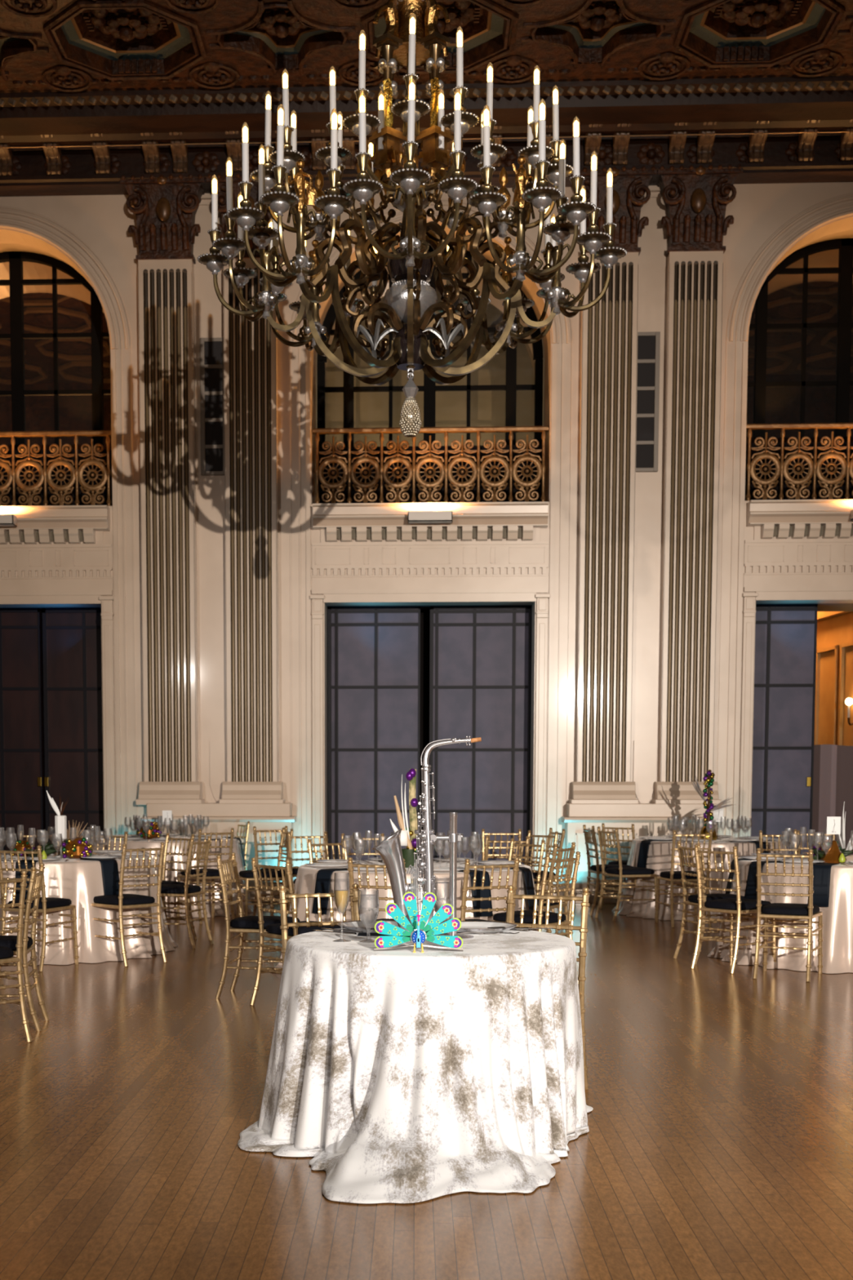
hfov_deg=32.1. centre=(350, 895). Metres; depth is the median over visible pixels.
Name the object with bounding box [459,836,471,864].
water goblet
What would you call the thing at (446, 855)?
water goblet
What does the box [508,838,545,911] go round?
chair
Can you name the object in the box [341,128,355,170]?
bracket
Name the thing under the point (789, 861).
charger plate
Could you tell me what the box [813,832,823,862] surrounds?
wine glass
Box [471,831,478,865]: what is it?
champagne flute
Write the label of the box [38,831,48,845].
wine glass
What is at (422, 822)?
cup
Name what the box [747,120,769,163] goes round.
bracket
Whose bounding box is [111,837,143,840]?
charger plate
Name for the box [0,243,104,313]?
wall
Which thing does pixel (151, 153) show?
bracket
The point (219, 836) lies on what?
charger plate
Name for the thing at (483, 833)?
chair
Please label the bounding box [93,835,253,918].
tablecloth
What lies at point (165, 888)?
seat cushion
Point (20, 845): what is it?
wreath
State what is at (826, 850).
water goblet
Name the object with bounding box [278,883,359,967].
chair
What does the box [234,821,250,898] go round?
chair
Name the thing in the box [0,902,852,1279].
floor
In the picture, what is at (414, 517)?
uplight
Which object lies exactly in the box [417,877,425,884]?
key
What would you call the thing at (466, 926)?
charger plate
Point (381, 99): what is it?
candle
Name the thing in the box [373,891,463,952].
figurine
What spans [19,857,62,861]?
charger plate
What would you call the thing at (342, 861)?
charger plate
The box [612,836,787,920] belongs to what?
tablecloth
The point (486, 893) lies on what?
napkin
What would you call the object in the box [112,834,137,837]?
charger plate
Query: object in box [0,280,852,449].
window glass
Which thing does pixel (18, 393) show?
window
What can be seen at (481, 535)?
door surround
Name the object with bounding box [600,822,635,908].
chair
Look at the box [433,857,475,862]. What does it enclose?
charger plate
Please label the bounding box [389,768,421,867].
arrangement
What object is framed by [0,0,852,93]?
ceiling
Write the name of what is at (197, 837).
charger plate
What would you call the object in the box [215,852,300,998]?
chair
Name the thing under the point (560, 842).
chair
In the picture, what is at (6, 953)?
seat cushion
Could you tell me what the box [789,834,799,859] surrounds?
water goblet
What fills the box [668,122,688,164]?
bracket
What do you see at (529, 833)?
chair
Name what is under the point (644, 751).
wall
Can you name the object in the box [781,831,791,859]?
wine glass
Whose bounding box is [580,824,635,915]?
chair
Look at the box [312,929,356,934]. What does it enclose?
table knife
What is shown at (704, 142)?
bracket
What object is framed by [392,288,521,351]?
chandelier
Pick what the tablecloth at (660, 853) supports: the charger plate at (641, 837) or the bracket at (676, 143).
the charger plate at (641, 837)
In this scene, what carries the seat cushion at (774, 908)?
on the chair at (811, 911)
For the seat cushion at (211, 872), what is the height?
0.058 m
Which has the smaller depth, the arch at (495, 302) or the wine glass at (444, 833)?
the wine glass at (444, 833)
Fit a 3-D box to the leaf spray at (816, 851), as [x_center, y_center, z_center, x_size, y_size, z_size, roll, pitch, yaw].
[3.676,-0.320,11.275,0.370,0.130,0.264,0,5,2]
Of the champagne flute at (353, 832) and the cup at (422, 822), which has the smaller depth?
the cup at (422, 822)
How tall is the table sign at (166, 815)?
0.290 m
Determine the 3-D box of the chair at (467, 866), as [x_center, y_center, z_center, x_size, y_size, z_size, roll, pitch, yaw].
[0.767,0.211,9.265,0.425,0.921,0.504,-2,5,-25]
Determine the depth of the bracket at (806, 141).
15.74 m
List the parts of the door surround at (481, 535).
casing, cornice, casing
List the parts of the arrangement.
wooden blade, pot, purple flower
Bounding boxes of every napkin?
[14,860,37,899]
[80,858,119,895]
[222,837,245,866]
[311,867,347,914]
[357,932,390,936]
[458,869,493,916]
[510,866,537,910]
[636,840,672,867]
[725,858,753,893]
[744,860,782,899]
[748,840,768,853]
[807,862,839,906]
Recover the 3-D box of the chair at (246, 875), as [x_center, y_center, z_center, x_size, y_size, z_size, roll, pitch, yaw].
[-0.830,-0.197,14.332,0.504,0.921,0.425,-1,5,-15]
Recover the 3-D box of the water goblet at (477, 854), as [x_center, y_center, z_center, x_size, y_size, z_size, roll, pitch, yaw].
[0.906,-0.308,10.608,0.084,0.200,0.083,0,5,2]
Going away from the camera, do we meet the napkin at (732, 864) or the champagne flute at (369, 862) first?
the champagne flute at (369, 862)
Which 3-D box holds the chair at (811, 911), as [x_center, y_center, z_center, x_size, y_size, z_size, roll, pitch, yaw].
[3.098,0.114,10.469,0.425,0.921,0.504,2,5,25]
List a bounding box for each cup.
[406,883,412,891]
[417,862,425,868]
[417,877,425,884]
[418,847,425,854]
[419,819,425,825]
[420,833,426,839]
[421,806,426,811]
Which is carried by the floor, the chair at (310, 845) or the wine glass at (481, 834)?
the chair at (310, 845)
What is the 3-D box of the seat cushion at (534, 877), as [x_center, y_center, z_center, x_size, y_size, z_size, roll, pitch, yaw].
[1.565,-0.151,13.485,0.420,0.058,0.382,-4,6,-37]
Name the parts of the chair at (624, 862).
post, rail, rail, rail, rail, post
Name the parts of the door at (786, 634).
handle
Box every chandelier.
[197,0,627,437]
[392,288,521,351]
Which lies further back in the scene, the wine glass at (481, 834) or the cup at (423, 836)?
the wine glass at (481, 834)
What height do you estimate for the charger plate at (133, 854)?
0.020 m
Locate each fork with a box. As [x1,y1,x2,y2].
[456,931,499,934]
[487,926,531,931]
[499,931,519,933]
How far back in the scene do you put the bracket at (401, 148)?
15.90 m
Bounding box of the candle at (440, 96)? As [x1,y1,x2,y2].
[437,92,444,150]
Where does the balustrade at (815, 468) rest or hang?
on the wall at (102, 222)
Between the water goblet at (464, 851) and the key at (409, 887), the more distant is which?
the water goblet at (464, 851)
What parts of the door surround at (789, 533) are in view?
casing, cornice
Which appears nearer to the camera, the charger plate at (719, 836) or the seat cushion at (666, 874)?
the seat cushion at (666, 874)
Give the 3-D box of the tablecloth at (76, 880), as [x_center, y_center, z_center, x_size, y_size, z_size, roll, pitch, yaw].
[-2.469,0.059,12.051,2.068,0.761,2.079,0,5,2]
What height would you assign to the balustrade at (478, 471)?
0.875 m
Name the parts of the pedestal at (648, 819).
skirting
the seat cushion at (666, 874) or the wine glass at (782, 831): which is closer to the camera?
the wine glass at (782, 831)
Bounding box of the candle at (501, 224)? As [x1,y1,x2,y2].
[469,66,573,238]
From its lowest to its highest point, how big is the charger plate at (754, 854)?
0.020 m
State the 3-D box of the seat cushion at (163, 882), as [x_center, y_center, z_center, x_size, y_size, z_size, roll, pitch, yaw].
[-1.678,-0.099,12.833,0.382,0.058,0.420,5,6,44]
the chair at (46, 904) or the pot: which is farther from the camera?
the pot
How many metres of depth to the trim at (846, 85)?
15.11 m
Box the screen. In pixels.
[811,744,852,854]
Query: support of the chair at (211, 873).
on the floor
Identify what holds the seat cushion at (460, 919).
on the chair at (467, 866)
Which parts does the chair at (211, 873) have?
leg, post, seat frame, rail, leg, rail, rail, rail, post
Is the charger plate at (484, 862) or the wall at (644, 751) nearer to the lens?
the charger plate at (484, 862)
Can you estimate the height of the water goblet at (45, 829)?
0.200 m
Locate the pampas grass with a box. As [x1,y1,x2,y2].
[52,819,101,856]
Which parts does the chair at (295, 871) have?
post, rail, rail, leg, rail, rail, post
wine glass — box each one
[5,827,14,854]
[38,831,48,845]
[103,828,112,855]
[342,835,352,866]
[351,833,361,863]
[434,840,445,864]
[435,832,445,862]
[468,835,479,863]
[472,834,482,864]
[726,819,733,837]
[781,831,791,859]
[783,829,793,850]
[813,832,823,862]
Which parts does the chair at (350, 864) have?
post, rail, rail, rail, rail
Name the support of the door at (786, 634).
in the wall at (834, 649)
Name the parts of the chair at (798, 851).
post, rail, rail, post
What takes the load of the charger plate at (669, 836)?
on the tablecloth at (660, 853)
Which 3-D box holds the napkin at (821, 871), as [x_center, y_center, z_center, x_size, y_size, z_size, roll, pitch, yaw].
[3.478,-0.084,10.876,0.150,0.301,0.335,3,5,30]
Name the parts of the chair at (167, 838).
post, rail, rail, rail, rail, post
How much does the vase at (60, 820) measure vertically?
0.536 m
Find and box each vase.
[46,791,68,857]
[820,840,847,862]
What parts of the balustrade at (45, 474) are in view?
scroll panel, post, scroll panel, post, handrail, scroll panel, post, scroll panel, post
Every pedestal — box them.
[141,802,296,902]
[561,803,721,903]
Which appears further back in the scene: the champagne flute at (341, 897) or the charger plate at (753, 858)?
the charger plate at (753, 858)
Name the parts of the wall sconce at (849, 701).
bulb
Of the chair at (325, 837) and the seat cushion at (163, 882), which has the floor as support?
the chair at (325, 837)
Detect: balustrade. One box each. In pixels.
[0,430,111,506]
[312,426,548,503]
[745,422,852,501]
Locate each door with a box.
[0,608,44,850]
[41,608,103,848]
[327,605,420,860]
[429,605,530,864]
[751,604,817,854]
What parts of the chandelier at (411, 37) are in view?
arm knob, arm knob, arm knob, arm knob, scroll arm, scroll arm, scroll arm, arm, stem, stem, arm knob, scroll arm, pendant knob, dark globe, lamp shade, stem, arm, scroll arm, scroll arm, scroll arm, arm knob, arm knob, arm knob, arm knob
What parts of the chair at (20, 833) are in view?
post, rail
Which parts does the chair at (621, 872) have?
post, rail, rail, rail, rail, post, seat frame, leg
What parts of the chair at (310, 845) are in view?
post, rail, post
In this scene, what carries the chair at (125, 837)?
on the floor
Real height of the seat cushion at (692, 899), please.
0.058 m
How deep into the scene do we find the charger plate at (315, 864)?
10.65 m
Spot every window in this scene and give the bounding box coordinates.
[0,251,111,449]
[746,238,852,443]
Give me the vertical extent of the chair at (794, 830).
0.921 m
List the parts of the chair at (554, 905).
post, seat frame, rail, rail, rail, rail, post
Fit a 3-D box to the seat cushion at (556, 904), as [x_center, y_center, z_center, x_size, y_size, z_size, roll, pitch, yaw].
[1.386,0.028,11.266,0.420,0.058,0.382,3,5,30]
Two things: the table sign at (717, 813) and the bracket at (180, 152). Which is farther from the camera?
the bracket at (180, 152)
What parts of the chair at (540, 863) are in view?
post, rail, rail, post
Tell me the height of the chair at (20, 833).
0.921 m
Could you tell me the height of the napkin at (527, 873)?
0.301 m
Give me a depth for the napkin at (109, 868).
11.41 m
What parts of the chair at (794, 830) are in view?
post, rail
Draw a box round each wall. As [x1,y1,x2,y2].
[0,182,852,895]
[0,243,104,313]
[40,612,45,842]
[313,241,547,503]
[419,610,430,858]
[633,740,656,803]
[768,230,852,746]
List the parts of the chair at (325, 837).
post, rail, rail, rail, post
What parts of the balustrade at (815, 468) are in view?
post, scroll panel, post, scroll panel, handrail, post, scroll panel, post, scroll panel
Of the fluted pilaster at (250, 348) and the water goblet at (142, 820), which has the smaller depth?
the water goblet at (142, 820)
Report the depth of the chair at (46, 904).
10.84 m
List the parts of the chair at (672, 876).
leg, post, seat frame, rail, rail, rail, rail, leg, post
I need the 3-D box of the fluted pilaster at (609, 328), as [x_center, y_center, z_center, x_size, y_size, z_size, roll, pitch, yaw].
[2.837,-4.439,16.312,0.916,6.862,0.353,0,5,2]
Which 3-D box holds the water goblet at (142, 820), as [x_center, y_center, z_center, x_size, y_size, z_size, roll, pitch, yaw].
[-2.110,-0.682,15.250,0.084,0.200,0.083,0,5,2]
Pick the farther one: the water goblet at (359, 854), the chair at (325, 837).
the chair at (325, 837)
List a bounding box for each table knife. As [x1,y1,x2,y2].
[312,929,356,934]
[320,928,362,933]
[513,927,553,929]
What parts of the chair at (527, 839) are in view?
post, rail, rail, post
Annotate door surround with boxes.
[0,505,115,835]
[309,502,550,894]
[738,499,852,836]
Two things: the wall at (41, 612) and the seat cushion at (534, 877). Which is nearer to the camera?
the seat cushion at (534, 877)
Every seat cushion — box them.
[0,935,32,950]
[0,946,13,959]
[7,897,71,908]
[93,893,155,905]
[160,884,200,893]
[161,880,184,884]
[180,868,219,876]
[230,915,300,928]
[238,870,284,877]
[260,868,297,874]
[266,920,343,936]
[373,918,394,919]
[442,919,492,922]
[493,910,566,924]
[532,870,555,877]
[533,875,547,884]
[537,894,563,906]
[590,864,633,871]
[605,866,654,875]
[608,860,627,864]
[660,871,705,879]
[688,893,745,903]
[704,897,771,910]
[760,902,819,915]
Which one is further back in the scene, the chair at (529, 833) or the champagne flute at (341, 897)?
the chair at (529, 833)
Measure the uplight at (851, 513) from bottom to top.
0.106 m
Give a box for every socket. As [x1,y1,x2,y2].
[252,245,279,291]
[286,204,316,255]
[306,280,325,322]
[394,186,426,236]
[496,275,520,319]
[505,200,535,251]
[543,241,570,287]
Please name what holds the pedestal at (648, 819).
on the floor
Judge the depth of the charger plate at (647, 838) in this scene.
15.15 m
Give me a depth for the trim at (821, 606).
17.27 m
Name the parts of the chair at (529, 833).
post, rail, rail, rail, rail, post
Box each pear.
[41,850,47,859]
[838,853,845,863]
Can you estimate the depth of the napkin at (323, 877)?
10.18 m
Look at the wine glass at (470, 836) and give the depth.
10.49 m
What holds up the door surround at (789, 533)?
attached to the wall at (102, 222)
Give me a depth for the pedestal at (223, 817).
16.67 m
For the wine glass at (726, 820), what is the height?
0.225 m
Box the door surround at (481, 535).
[309,502,550,894]
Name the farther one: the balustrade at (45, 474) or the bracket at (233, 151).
the balustrade at (45, 474)
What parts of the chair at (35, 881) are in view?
seat frame, post, rail, rail, rail, rail, post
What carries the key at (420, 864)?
on the saxophone
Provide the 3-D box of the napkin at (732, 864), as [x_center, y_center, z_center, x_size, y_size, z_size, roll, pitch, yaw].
[3.108,-0.139,11.552,0.335,0.301,0.150,0,5,2]
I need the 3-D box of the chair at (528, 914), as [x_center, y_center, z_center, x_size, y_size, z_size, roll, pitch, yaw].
[1.228,0.161,9.891,0.504,0.921,0.425,4,6,42]
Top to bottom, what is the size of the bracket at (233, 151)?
0.333 m
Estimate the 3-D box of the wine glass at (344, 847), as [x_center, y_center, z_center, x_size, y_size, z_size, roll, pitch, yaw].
[-0.025,-0.322,10.621,0.076,0.225,0.075,0,5,2]
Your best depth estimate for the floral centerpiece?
15.11 m
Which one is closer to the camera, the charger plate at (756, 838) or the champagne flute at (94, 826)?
the champagne flute at (94, 826)
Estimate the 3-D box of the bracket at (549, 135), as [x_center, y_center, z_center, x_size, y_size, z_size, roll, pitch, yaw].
[2.059,-8.015,15.781,0.160,0.333,0.415,0,5,2]
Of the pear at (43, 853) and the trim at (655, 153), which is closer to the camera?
the pear at (43, 853)
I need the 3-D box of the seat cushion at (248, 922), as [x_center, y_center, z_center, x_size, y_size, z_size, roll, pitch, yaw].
[-0.555,0.166,9.543,0.420,0.058,0.382,1,5,10]
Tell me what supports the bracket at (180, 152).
attached to the wall at (102, 222)
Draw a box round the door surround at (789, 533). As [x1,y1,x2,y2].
[738,499,852,836]
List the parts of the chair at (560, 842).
post, post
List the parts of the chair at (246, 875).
leg, leg, seat frame, post, post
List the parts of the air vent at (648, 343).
grille panel, grille panel, grille panel, grille panel, grille panel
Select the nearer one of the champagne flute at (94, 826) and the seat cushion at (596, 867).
the champagne flute at (94, 826)
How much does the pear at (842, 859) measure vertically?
0.075 m
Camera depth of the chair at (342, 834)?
13.01 m
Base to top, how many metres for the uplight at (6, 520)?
0.106 m
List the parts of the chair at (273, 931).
post, rail, rail, rail, rail, seat frame, post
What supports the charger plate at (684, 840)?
on the tablecloth at (660, 853)
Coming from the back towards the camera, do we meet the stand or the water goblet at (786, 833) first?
the water goblet at (786, 833)
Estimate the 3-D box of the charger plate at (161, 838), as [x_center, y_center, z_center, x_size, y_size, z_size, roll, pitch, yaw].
[-1.861,-0.575,15.039,0.332,0.020,0.332,0,5,2]
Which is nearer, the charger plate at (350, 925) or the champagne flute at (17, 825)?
the charger plate at (350, 925)
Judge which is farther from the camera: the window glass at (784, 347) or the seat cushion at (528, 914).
the window glass at (784, 347)
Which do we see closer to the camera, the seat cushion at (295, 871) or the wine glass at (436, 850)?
the wine glass at (436, 850)
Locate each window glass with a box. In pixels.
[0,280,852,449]
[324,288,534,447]
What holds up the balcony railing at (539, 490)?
attached to the arch at (495, 302)
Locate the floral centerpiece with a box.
[691,769,736,839]
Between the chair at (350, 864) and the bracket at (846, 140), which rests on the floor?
the chair at (350, 864)
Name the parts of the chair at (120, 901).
post, seat frame, rail, rail, rail, rail, post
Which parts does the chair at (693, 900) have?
post, rail, rail, rail, rail, seat frame, post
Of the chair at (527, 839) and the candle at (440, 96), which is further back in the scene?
the chair at (527, 839)
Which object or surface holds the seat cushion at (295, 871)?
on the chair at (295, 871)
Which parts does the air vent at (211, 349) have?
grille panel, grille panel, grille panel, grille panel, grille panel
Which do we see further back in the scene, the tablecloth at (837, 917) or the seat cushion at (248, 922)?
the tablecloth at (837, 917)
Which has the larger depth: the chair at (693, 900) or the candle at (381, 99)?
the chair at (693, 900)
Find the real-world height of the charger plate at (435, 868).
0.020 m
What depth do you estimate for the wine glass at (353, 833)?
10.98 m
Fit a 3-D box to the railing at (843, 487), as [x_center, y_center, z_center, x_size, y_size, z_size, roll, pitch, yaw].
[5.747,-4.819,17.265,2.662,0.925,0.080,0,5,2]
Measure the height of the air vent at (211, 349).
1.500 m
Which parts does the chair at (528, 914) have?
seat frame, post, rail, rail, rail, rail, post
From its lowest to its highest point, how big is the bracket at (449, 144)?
0.333 m
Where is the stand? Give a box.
[430,812,474,939]
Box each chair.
[0,845,79,971]
[0,862,48,1031]
[0,870,31,1042]
[18,831,59,851]
[91,831,128,852]
[91,842,167,966]
[160,835,213,948]
[161,832,196,938]
[176,827,235,924]
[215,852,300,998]
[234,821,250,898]
[235,827,293,917]
[249,857,343,1005]
[253,825,297,915]
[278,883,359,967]
[287,831,328,910]
[306,837,347,863]
[341,833,384,859]
[346,857,406,920]
[442,857,519,923]
[481,828,521,864]
[484,835,529,865]
[491,851,580,982]
[506,884,590,1089]
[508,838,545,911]
[524,830,558,931]
[532,827,565,913]
[537,841,576,937]
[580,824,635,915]
[595,826,658,920]
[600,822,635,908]
[654,829,712,927]
[673,840,748,964]
[690,844,777,973]
[752,848,823,982]
[759,830,800,854]
[793,829,835,854]
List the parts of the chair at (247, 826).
post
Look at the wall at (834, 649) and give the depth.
20.03 m
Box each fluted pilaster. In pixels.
[120,173,204,804]
[206,173,285,803]
[568,165,657,803]
[651,164,742,804]
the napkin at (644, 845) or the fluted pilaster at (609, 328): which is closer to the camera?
the napkin at (644, 845)
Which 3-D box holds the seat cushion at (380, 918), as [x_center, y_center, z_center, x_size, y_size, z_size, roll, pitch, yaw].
[0.261,0.184,9.324,0.382,0.058,0.420,2,5,24]
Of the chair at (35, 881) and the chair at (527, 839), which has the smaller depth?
the chair at (35, 881)
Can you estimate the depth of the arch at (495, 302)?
17.32 m
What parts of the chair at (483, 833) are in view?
post, rail, rail, rail, post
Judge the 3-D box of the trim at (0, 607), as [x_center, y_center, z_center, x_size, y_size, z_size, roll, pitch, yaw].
[-3.992,-1.824,17.878,2.872,3.589,0.850,0,5,2]
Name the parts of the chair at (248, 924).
post, rail, rail, rail, rail, post, seat frame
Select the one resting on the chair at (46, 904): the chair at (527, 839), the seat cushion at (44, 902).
the seat cushion at (44, 902)
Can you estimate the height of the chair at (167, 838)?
0.921 m
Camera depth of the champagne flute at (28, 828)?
11.60 m
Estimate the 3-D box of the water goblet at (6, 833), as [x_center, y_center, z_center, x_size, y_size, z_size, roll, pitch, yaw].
[-2.670,-0.391,11.632,0.084,0.200,0.083,0,5,2]
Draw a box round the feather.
[838,801,852,850]
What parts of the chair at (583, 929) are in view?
post, rail, rail, post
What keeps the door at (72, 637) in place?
in the wall at (102, 222)
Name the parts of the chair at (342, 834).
post, rail, rail, post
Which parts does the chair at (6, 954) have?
seat frame, rail, rail, rail, rail, post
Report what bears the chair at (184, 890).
on the floor
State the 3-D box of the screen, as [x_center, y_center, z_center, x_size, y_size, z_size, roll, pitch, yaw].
[6.432,-0.969,18.338,1.497,1.811,0.064,0,5,2]
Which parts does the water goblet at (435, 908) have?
glass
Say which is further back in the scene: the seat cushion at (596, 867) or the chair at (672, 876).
the seat cushion at (596, 867)
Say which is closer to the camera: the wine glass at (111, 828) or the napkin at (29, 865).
the napkin at (29, 865)
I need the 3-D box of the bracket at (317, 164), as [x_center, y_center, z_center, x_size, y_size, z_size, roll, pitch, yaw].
[-0.345,-8.023,15.886,0.160,0.333,0.415,0,5,2]
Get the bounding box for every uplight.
[0,514,17,526]
[408,511,452,524]
[850,509,852,520]
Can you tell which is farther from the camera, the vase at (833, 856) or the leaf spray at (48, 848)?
the leaf spray at (48, 848)
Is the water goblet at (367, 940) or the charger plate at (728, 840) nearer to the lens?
the water goblet at (367, 940)
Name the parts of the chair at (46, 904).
post, rail, rail, rail, rail, seat frame, post, leg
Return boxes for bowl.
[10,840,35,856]
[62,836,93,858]
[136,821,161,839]
[813,840,841,856]
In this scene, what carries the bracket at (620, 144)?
attached to the wall at (102, 222)
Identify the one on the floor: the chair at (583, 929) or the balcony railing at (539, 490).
the chair at (583, 929)
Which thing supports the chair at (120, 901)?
on the floor
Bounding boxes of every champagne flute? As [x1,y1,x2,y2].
[17,825,23,839]
[28,827,35,847]
[93,826,100,855]
[332,872,351,942]
[352,831,359,861]
[364,831,373,863]
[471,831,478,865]
[785,830,792,859]
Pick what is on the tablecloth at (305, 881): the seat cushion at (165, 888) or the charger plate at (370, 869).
the charger plate at (370, 869)
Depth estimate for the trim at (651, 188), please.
16.36 m
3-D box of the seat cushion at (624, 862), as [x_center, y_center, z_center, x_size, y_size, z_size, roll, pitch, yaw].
[2.998,-0.351,15.973,0.382,0.058,0.420,4,6,37]
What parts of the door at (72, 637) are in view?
handle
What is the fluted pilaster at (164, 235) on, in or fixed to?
on the pedestal at (223, 817)
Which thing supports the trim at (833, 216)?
attached to the wall at (102, 222)
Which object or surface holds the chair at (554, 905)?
on the floor
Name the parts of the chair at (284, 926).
post, rail, rail, post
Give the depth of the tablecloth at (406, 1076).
5.37 m
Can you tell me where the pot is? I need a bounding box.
[698,826,717,839]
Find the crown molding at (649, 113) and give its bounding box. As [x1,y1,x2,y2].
[0,75,852,196]
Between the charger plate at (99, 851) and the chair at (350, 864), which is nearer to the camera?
the chair at (350, 864)
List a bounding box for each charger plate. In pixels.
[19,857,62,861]
[80,855,121,859]
[93,849,122,853]
[107,852,148,856]
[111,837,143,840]
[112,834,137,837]
[151,837,177,840]
[161,833,178,836]
[186,834,210,836]
[194,836,221,839]
[204,835,235,837]
[304,862,347,867]
[315,859,359,863]
[337,920,399,933]
[346,866,386,871]
[368,857,383,861]
[420,866,464,871]
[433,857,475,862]
[438,920,517,933]
[475,860,520,864]
[475,864,519,869]
[637,835,669,838]
[644,837,672,840]
[661,835,688,837]
[681,839,713,842]
[718,835,733,837]
[724,839,758,842]
[738,835,771,839]
[740,856,782,860]
[747,837,781,840]
[751,853,793,855]
[779,859,825,863]
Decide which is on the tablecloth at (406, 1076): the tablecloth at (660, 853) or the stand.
the stand
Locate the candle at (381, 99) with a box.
[377,94,384,151]
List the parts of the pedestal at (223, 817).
skirting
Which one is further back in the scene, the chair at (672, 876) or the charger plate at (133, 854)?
the chair at (672, 876)
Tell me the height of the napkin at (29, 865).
0.301 m
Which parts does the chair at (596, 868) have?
post, post, seat frame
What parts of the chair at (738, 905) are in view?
post, rail, rail, rail, rail, seat frame, leg, post, leg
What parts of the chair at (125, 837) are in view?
rail, post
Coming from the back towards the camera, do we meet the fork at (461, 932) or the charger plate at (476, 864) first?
the charger plate at (476, 864)
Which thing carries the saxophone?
on the tablecloth at (406, 1076)
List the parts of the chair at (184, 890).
leg, seat frame, post, rail, rail, rail, rail, post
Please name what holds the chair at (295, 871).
on the floor
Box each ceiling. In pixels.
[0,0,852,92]
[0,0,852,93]
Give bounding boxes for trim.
[0,80,850,106]
[0,192,852,895]
[0,607,101,612]
[5,140,852,175]
[131,186,662,206]
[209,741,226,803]
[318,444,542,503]
[326,604,532,864]
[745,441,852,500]
[763,603,852,611]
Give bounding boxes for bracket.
[0,135,13,176]
[40,134,62,175]
[89,133,111,174]
[140,133,159,173]
[168,132,188,173]
[225,131,242,172]
[275,130,290,151]
[311,129,327,170]
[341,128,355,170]
[393,128,404,168]
[444,127,453,168]
[491,125,502,167]
[545,124,551,161]
[584,124,602,165]
[612,123,631,165]
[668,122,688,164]
[696,121,717,164]
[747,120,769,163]
[797,120,820,162]
[839,119,852,161]
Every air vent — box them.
[200,337,224,475]
[635,331,660,471]
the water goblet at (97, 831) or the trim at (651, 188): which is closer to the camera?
the water goblet at (97, 831)
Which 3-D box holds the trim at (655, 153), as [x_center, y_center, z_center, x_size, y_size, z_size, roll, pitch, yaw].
[1.046,-7.985,15.991,9.919,0.250,0.095,0,5,2]
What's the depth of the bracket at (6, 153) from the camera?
16.14 m
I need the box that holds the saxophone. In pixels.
[371,735,481,937]
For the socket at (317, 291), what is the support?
attached to the chandelier at (411, 37)
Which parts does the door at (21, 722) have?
handle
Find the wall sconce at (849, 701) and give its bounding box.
[845,697,852,725]
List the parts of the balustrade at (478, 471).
post, scroll panel, post, scroll panel, post, scroll panel, post, scroll panel, handrail, post, scroll panel, post, scroll panel, post, scroll panel, post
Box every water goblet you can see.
[5,833,16,858]
[35,829,46,845]
[51,833,62,850]
[97,831,106,855]
[142,820,150,839]
[352,837,363,864]
[354,839,365,857]
[357,889,379,942]
[434,881,449,934]
[440,840,449,859]
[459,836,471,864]
[471,839,483,864]
[785,832,796,857]
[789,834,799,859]
[821,835,832,853]
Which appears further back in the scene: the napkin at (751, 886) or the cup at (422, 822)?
the napkin at (751, 886)
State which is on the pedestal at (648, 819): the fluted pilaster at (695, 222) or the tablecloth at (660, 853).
the fluted pilaster at (695, 222)
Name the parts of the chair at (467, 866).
post, rail, rail, rail, rail, post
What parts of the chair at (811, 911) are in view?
post, leg, rail, rail, rail, rail, seat frame, post, leg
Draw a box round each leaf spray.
[24,841,57,857]
[808,845,852,860]
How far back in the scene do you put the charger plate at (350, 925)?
6.31 m
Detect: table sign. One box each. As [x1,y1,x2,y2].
[162,810,172,837]
[713,804,723,839]
[826,816,840,840]
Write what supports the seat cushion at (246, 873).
on the chair at (246, 875)
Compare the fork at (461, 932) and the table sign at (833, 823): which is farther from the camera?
the table sign at (833, 823)
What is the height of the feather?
0.425 m
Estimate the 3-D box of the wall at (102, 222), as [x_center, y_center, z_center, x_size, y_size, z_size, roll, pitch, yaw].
[0.647,-3.888,16.856,19.000,7.867,0.450,0,5,2]
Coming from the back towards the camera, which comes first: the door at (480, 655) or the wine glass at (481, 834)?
the door at (480, 655)
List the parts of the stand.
cross arm, plate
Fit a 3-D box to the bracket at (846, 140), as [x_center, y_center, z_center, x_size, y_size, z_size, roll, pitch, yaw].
[5.299,-8.003,15.640,0.160,0.333,0.415,0,5,2]
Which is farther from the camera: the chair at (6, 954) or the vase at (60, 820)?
the vase at (60, 820)
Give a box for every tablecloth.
[0,853,177,964]
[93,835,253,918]
[237,928,593,1204]
[275,859,537,968]
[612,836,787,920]
[707,854,852,973]

